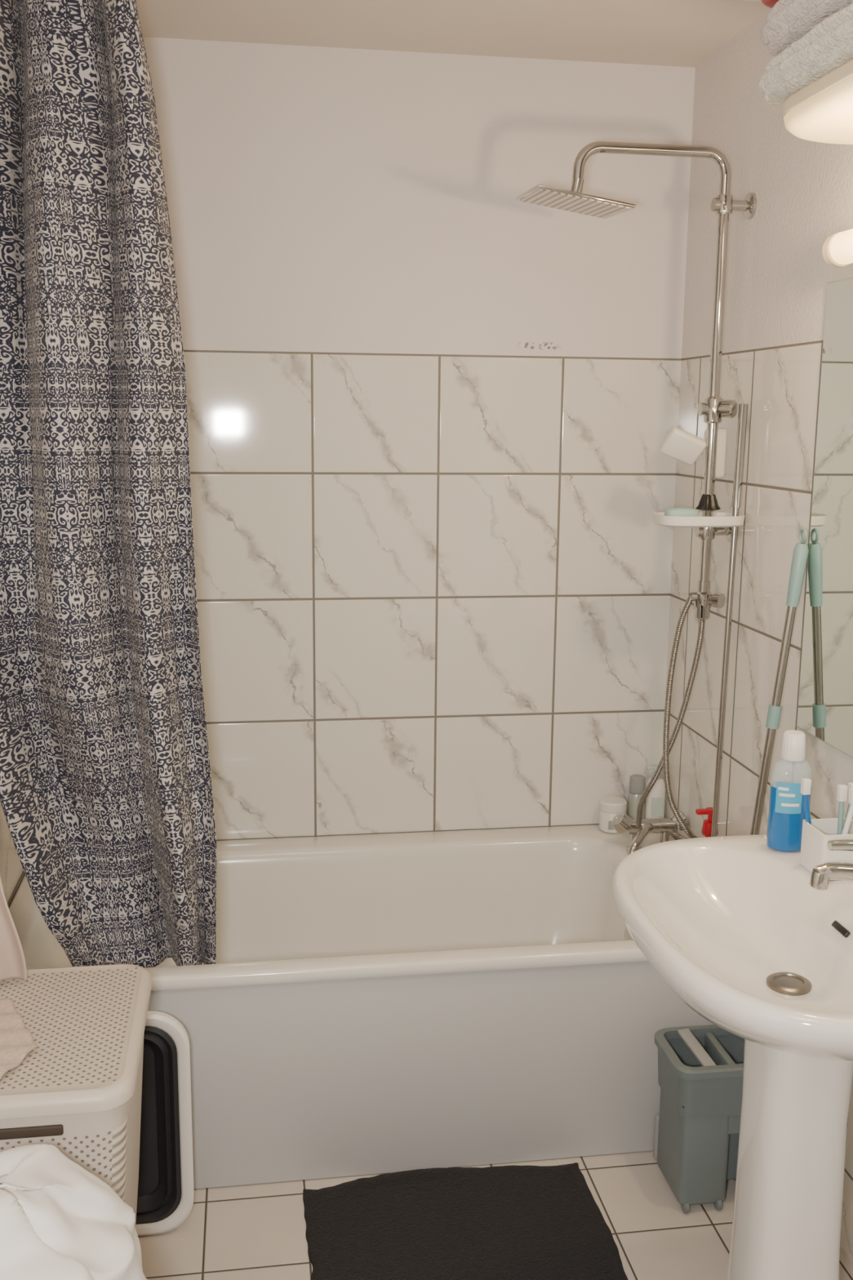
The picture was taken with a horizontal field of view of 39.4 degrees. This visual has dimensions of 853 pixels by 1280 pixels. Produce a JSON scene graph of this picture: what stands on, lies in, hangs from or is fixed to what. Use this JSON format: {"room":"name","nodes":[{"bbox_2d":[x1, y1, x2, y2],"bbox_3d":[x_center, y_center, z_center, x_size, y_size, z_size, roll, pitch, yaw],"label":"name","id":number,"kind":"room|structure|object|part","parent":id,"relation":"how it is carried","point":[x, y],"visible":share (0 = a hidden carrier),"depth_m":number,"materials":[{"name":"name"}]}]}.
{"room":"bathroom","nodes":[
{"label":"bathroom","id":0,"kind":"room"},
{"bbox_2d":[0,801,25,907],"bbox_3d":[-0.729,0.142,1.042,0.100,2.487,3.500,-1,11,-8],"label":"wall","id":1,"kind":"structure","parent":0,"point":[12,873],"depth_m":2.56,"materials":[{"name":"beige paint"}]},
{"bbox_2d":[0,875,26,981],"bbox_3d":[-0.707,0.363,1.828,0.167,0.351,0.054,-1,11,-8],"label":"garment","id":2,"kind":"object","parent":1,"relation":"hanging from","point":[12,960],"visible":1,"depth_m":1.86,"materials":[{"name":"fabric"}]},
{"bbox_2d":[738,0,761,1],"bbox_3d":[-0.058,-1.150,2.048,1.564,0.021,0.022,-1,11,-8],"label":"curtain rod","id":3,"kind":"object","parent":1,"relation":"attached to","point":[739,0],"visible":0.02,"depth_m":2.14,"materials":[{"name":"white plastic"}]},
{"bbox_2d":[0,0,216,968],"bbox_3d":[-0.613,-0.259,2.139,0.434,1.826,0.162,-2,11,-11],"label":"shower curtain","id":4,"kind":"object","parent":3,"relation":"hanging from","point":[106,797],"visible":0.99,"depth_m":2.13,"materials":[{"name":"fabric"}]},
{"bbox_2d":[142,36,695,840],"bbox_3d":[-0.170,-0.202,2.914,1.770,2.487,0.100,-1,11,-8],"label":"wall","id":5,"kind":"structure","parent":0,"point":[431,407],"depth_m":2.83,"materials":[{"name":"tile"}]},
{"bbox_2d":[135,0,771,67],"bbox_3d":[0.108,-1.046,0.946,1.570,0.100,3.500,-1,11,-8],"label":"ceiling","id":6,"kind":"structure","parent":0,"point":[664,33],"depth_m":2.49,"materials":[{"name":"paint"}]},
{"bbox_2d":[137,1150,852,1279],"bbox_3d":[0.085,1.300,1.384,1.570,0.100,3.500,-1,11,-8],"label":"floor","id":7,"kind":"structure","parent":0,"point":[255,1231],"depth_m":2.21,"materials":[{"name":"tile"}]},
{"bbox_2d":[0,1144,147,1279],"bbox_3d":[-0.495,0.917,1.376,0.436,0.647,0.438,-1,11,-8],"label":"laundry bag","id":8,"kind":"object","parent":7,"relation":"on","point":[59,1220],"visible":1,"depth_m":1.34,"materials":[{"name":"white fabric"}]},
{"bbox_2d":[0,964,151,1227],"bbox_3d":[-0.586,0.859,1.799,0.330,0.599,0.397,-1,11,-8],"label":"laundry hamper","id":9,"kind":"object","parent":7,"relation":"on","point":[78,1093],"visible":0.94,"depth_m":1.66,"materials":[{"name":"beige plastic"}]},
{"bbox_2d":[0,998,35,1080],"bbox_3d":[-0.653,0.476,1.667,0.208,0.198,0.233,-1,11,-8],"label":"hand towel","id":10,"kind":"object","parent":9,"relation":"on","point":[16,1042],"visible":1,"depth_m":1.69,"materials":[{"name":"white fabric"}]},
{"bbox_3d":[-0.583,0.578,1.746,0.330,0.028,0.397,-1,11,-8],"label":"hamper lid","id":11,"kind":"part","parent":9,"relation":"part of","materials":[{"name":"beige plastic"}]},
{"bbox_2d":[135,1010,194,1235],"bbox_3d":[-0.612,0.874,2.151,0.372,0.436,0.054,-1,11,-8],"label":"basin","id":12,"kind":"object","parent":7,"relation":"on","point":[166,1184],"visible":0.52,"depth_m":2.16,"materials":[{"name":"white plastic"}]},
{"bbox_2d":[8,824,714,1189],"bbox_3d":[-0.117,0.775,2.676,1.562,0.451,0.729,-1,11,-8],"label":"bathtub","id":13,"kind":"object","parent":7,"relation":"on","point":[369,1004],"visible":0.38,"depth_m":2.37,"materials":[{"name":"white ceramic"}]},
{"bbox_3d":[-0.066,0.852,2.345,1.558,0.422,0.022,-1,11,-8],"label":"panel","id":14,"kind":"part","parent":13,"relation":"part of","materials":[{"name":"white plastic"}]},
{"bbox_2d":[599,795,626,833],"bbox_3d":[0.472,0.444,3.025,0.070,0.079,0.070,-1,11,-8],"label":"jar","id":15,"kind":"object","parent":13,"relation":"on","point":[610,806],"visible":0.71,"depth_m":3.00,"materials":[{"name":"white plastic"}]},
{"bbox_3d":[0.473,0.417,3.021,0.070,0.024,0.070,-1,11,-8],"label":"lid","id":16,"kind":"part","parent":15,"relation":"part of","materials":[{"name":"white plastic"}]},
{"bbox_2d":[626,774,644,819],"bbox_3d":[0.534,0.413,3.034,0.044,0.138,0.044,-1,11,-8],"label":"shampoo bottle","id":17,"kind":"object","parent":13,"relation":"on","point":[637,782],"visible":0.68,"depth_m":3.02,"materials":[{"name":"plastic"}]},
{"bbox_2d":[611,810,689,854],"bbox_3d":[0.548,0.469,2.846,0.198,0.098,0.130,-1,11,-8],"label":"mixer tap","id":18,"kind":"object","parent":13,"relation":"on","point":[622,822],"visible":0.83,"depth_m":2.87,"materials":[{"name":"silver metal"}]},
{"bbox_3d":[0.470,0.440,2.871,0.046,0.052,0.051,6,12,26],"label":"tap handle","id":19,"kind":"part","parent":18,"relation":"part of","materials":[{"name":"silver metal"}]},
{"bbox_3d":[0.509,0.473,2.827,0.025,0.058,0.128,7,12,31],"label":"spout","id":20,"kind":"part","parent":18,"relation":"part of","materials":[{"name":"silver metal"}]},
{"bbox_3d":[0.614,0.438,2.892,0.046,0.052,0.051,-9,15,-43],"label":"tap handle","id":21,"kind":"part","parent":18,"relation":"part of","materials":[{"name":"silver metal"}]},
{"bbox_2d":[644,764,665,818],"bbox_3d":[0.583,0.399,3.039,0.052,0.164,0.040,-1,11,-8],"label":"pump bottle","id":22,"kind":"object","parent":13,"relation":"on","point":[655,802],"visible":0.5,"depth_m":3.02,"materials":[{"name":"white plastic"}]},
{"bbox_2d":[695,807,718,837],"bbox_3d":[0.632,0.463,2.668,0.056,0.177,0.056,8,13,36],"label":"soap pump bottle","id":23,"kind":"object","parent":13,"relation":"on","point":[707,824],"visible":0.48,"depth_m":2.65,"materials":[{"name":"red plastic"}]},
{"bbox_2d":[711,404,747,836],"bbox_3d":[0.647,0.029,2.572,0.019,1.058,0.082,6,12,25],"label":"pole","id":24,"kind":"object","parent":13,"relation":"on","point":[743,408],"visible":0.83,"depth_m":2.55,"materials":[{"name":"metal"}]},
{"bbox_2d":[302,1162,628,1279],"bbox_3d":[0.083,1.117,2.036,0.581,0.018,0.718,-1,11,-8],"label":"bath mat","id":25,"kind":"object","parent":7,"relation":"on","point":[513,1222],"visible":1,"depth_m":2.20,"materials":[{"name":"black fabric"}]},
{"bbox_2d":[654,1024,744,1213],"bbox_3d":[0.584,0.912,2.314,0.267,0.330,0.165,-1,11,-8],"label":"bucket","id":26,"kind":"object","parent":7,"relation":"on","point":[700,1068],"visible":0.5,"depth_m":2.25,"materials":[{"name":"grey plastic"}]},
{"bbox_3d":[0.518,0.784,2.284,0.024,0.030,0.109,-3,11,-19],"label":"wringer blade","id":27,"kind":"part","parent":26,"relation":"part of","materials":[{"name":"grey plastic"}]},
{"bbox_2d":[653,528,808,1159],"bbox_3d":[0.589,0.423,2.327,0.245,1.283,0.028,-1,11,-8],"label":"mop","id":28,"kind":"object","parent":7,"relation":"on","point":[801,551],"visible":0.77,"depth_m":2.27,"materials":[{"name":"metal"}]},
{"bbox_2d":[613,834,852,1279],"bbox_3d":[0.547,0.725,1.747,0.522,0.904,0.636,-1,11,-8],"label":"pedestal sink","id":29,"kind":"object","parent":7,"relation":"on","point":[758,944],"visible":0.99,"depth_m":1.70,"materials":[{"name":"white ceramic"}]},
{"bbox_2d":[613,834,852,1061],"bbox_3d":[0.549,0.471,1.700,0.522,0.179,0.636,-1,11,-8],"label":"basin","id":30,"kind":"object","parent":29,"relation":"in","point":[735,926],"depth_m":1.75,"materials":[{"name":"white ceramic"}]},
{"bbox_2d":[766,729,811,851],"bbox_3d":[0.585,0.242,1.913,0.068,0.193,0.051,-1,11,-8],"label":"mouthwash bottle","id":31,"kind":"object","parent":29,"relation":"on","point":[786,815],"visible":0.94,"depth_m":1.90,"materials":[{"name":"blue plastic"}]},
{"bbox_2d":[800,817,852,879],"bbox_3d":[0.628,0.320,1.830,0.080,0.070,0.075,-1,11,-8],"label":"toothbrush holder","id":32,"kind":"object","parent":29,"relation":"on","point":[815,851],"visible":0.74,"depth_m":1.82,"materials":[{"name":"white plastic"}]},
{"bbox_2d":[800,777,811,824],"bbox_3d":[0.592,0.278,1.847,0.029,0.128,0.015,4,11,19],"label":"toothbrush","id":33,"kind":"object","parent":32,"relation":"in","point":[806,783],"visible":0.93,"depth_m":1.84,"materials":[{"name":"blue plastic"}]},
{"bbox_3d":[0.593,0.288,1.847,0.025,0.106,0.009,6,12,27],"label":"handle","id":34,"kind":"part","parent":33,"relation":"part of","materials":[{"name":"blue plastic"}]},
{"bbox_2d":[836,784,848,834],"bbox_3d":[0.630,0.284,1.812,0.014,0.128,0.022,-1,11,-8],"label":"toothbrush","id":35,"kind":"object","parent":32,"relation":"in","point":[842,790],"visible":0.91,"depth_m":1.81,"materials":[{"name":"green plastic"}]},
{"bbox_3d":[0.629,0.295,1.813,0.009,0.106,0.020,2,11,9],"label":"handle","id":36,"kind":"part","parent":35,"relation":"part of","materials":[{"name":"green plastic"}]},
{"bbox_2d":[841,787,852,834],"bbox_3d":[0.633,0.286,1.802,0.032,0.128,0.011,-1,11,-8],"label":"toothbrush","id":37,"kind":"object","parent":32,"relation":"in","point":[846,828],"visible":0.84,"depth_m":1.79,"materials":[{"name":"white plastic"}]},
{"bbox_3d":[0.631,0.297,1.803,0.029,0.107,0.009,-1,11,-8],"label":"handle","id":38,"kind":"part","parent":37,"relation":"part of","materials":[{"name":"white plastic"}]},
{"bbox_2d":[843,782,852,826],"bbox_3d":[0.646,0.281,1.833,0.020,0.128,0.020,-1,11,-8],"label":"toothbrush","id":39,"kind":"object","parent":32,"relation":"in","point":[850,784],"visible":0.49,"depth_m":1.82,"materials":[{"name":"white plastic"}]},
{"bbox_3d":[0.644,0.291,1.835,0.022,0.106,0.009,9,13,38],"label":"handle","id":40,"kind":"part","parent":39,"relation":"part of","materials":[{"name":"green plastic"}]},
{"bbox_3d":[0.613,0.337,1.684,0.151,0.050,0.028,-1,11,-8],"label":"spout","id":41,"kind":"part","parent":29,"relation":"part of","materials":[{"name":"silver metal"}]},
{"bbox_3d":[0.628,0.296,1.679,0.130,0.034,0.022,-1,11,-8],"label":"lever","id":42,"kind":"part","parent":29,"relation":"part of","materials":[{"name":"silver metal"}]},
{"bbox_2d":[661,8,852,1262],"bbox_3d":[0.922,0.112,1.288,0.100,2.487,3.500,-1,11,-8],"label":"wall","id":43,"kind":"structure","parent":0,"point":[778,274],"depth_m":2.48,"materials":[{"name":"tile"}]},
{"bbox_2d":[516,141,756,839],"bbox_3d":[0.430,-0.255,2.575,0.479,1.540,0.256,-1,11,-8],"label":"shower column","id":44,"kind":"structure","parent":43,"relation":"attached to","point":[684,446],"depth_m":2.52,"materials":[{"name":"silver metal"}]},
{"bbox_3d":[0.300,-0.886,2.425,0.186,0.002,0.186,8,12,-10],"label":"nozzle plate","id":45,"kind":"part","parent":44,"relation":"part of","materials":[{"name":"silver metal"}]},
{"bbox_2d":[664,507,698,516],"bbox_3d":[0.542,-0.269,2.537,0.070,0.025,0.044,-1,11,-8],"label":"soap bar","id":46,"kind":"object","parent":44,"relation":"on","point":[678,512],"visible":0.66,"depth_m":2.52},
{"bbox_2d":[652,511,745,527],"bbox_3d":[0.576,-0.255,2.529,0.190,0.023,0.124,-1,11,-8],"label":"soap tray","id":47,"kind":"object","parent":44,"relation":"on","point":[704,519],"depth_m":2.48,"materials":[{"name":"white plastic"}]},
{"bbox_3d":[0.611,-0.298,2.583,0.058,0.036,0.052,-1,11,-8],"label":"tray knob","id":48,"kind":"part","parent":44,"relation":"part of","materials":[{"name":"black plastic"}]},
{"bbox_3d":[0.630,-0.408,2.605,0.048,0.110,0.027,-1,11,-8],"label":"hand shower handle","id":49,"kind":"part","parent":44,"relation":"part of","materials":[{"name":"white plastic"}]},
{"bbox_2d":[782,58,852,144],"bbox_3d":[0.712,-0.759,1.534,0.207,0.046,0.920,-1,11,-8],"label":"towel shelf","id":50,"kind":"object","parent":43,"relation":"attached to","point":[821,111],"visible":1,"depth_m":1.79,"materials":[{"name":"white plastic"}]},
{"bbox_2d":[757,2,852,106],"bbox_3d":[0.686,-0.839,1.605,0.214,0.081,0.801,-1,11,-8],"label":"folded towel","id":51,"kind":"object","parent":50,"relation":"on","point":[828,46],"visible":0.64,"depth_m":1.76,"materials":[{"name":"white fabric"}]},
{"bbox_2d":[760,0,852,57],"bbox_3d":[0.682,-0.922,1.607,0.232,0.076,0.811,-1,11,-8],"label":"folded towel","id":52,"kind":"object","parent":51,"relation":"on","point":[788,21],"visible":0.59,"depth_m":1.83,"materials":[{"name":"white fabric"}]},
{"bbox_2d":[760,0,778,8],"bbox_3d":[0.634,-1.026,1.826,0.172,0.038,0.312,-1,11,-8],"label":"folded washcloth","id":53,"kind":"object","parent":52,"relation":"on","point":[770,3],"visible":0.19,"depth_m":1.93,"materials":[{"name":"red fabric"}]},
{"bbox_2d":[796,276,852,758],"bbox_3d":[0.817,-0.119,1.588,0.009,0.825,1.303,-1,11,-8],"label":"wall mirror","id":54,"kind":"object","parent":43,"relation":"attached to","point":[825,699],"visible":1,"depth_m":2.14,"materials":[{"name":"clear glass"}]},
{"bbox_2d":[822,228,852,267],"bbox_3d":[0.750,-0.604,1.727,0.082,0.056,0.597,-1,11,-8],"label":"lamp","id":55,"kind":"object","parent":43,"relation":"attached to","point":[837,248],"visible":1,"depth_m":1.96,"materials":[{"name":"white glass"}]}
]}

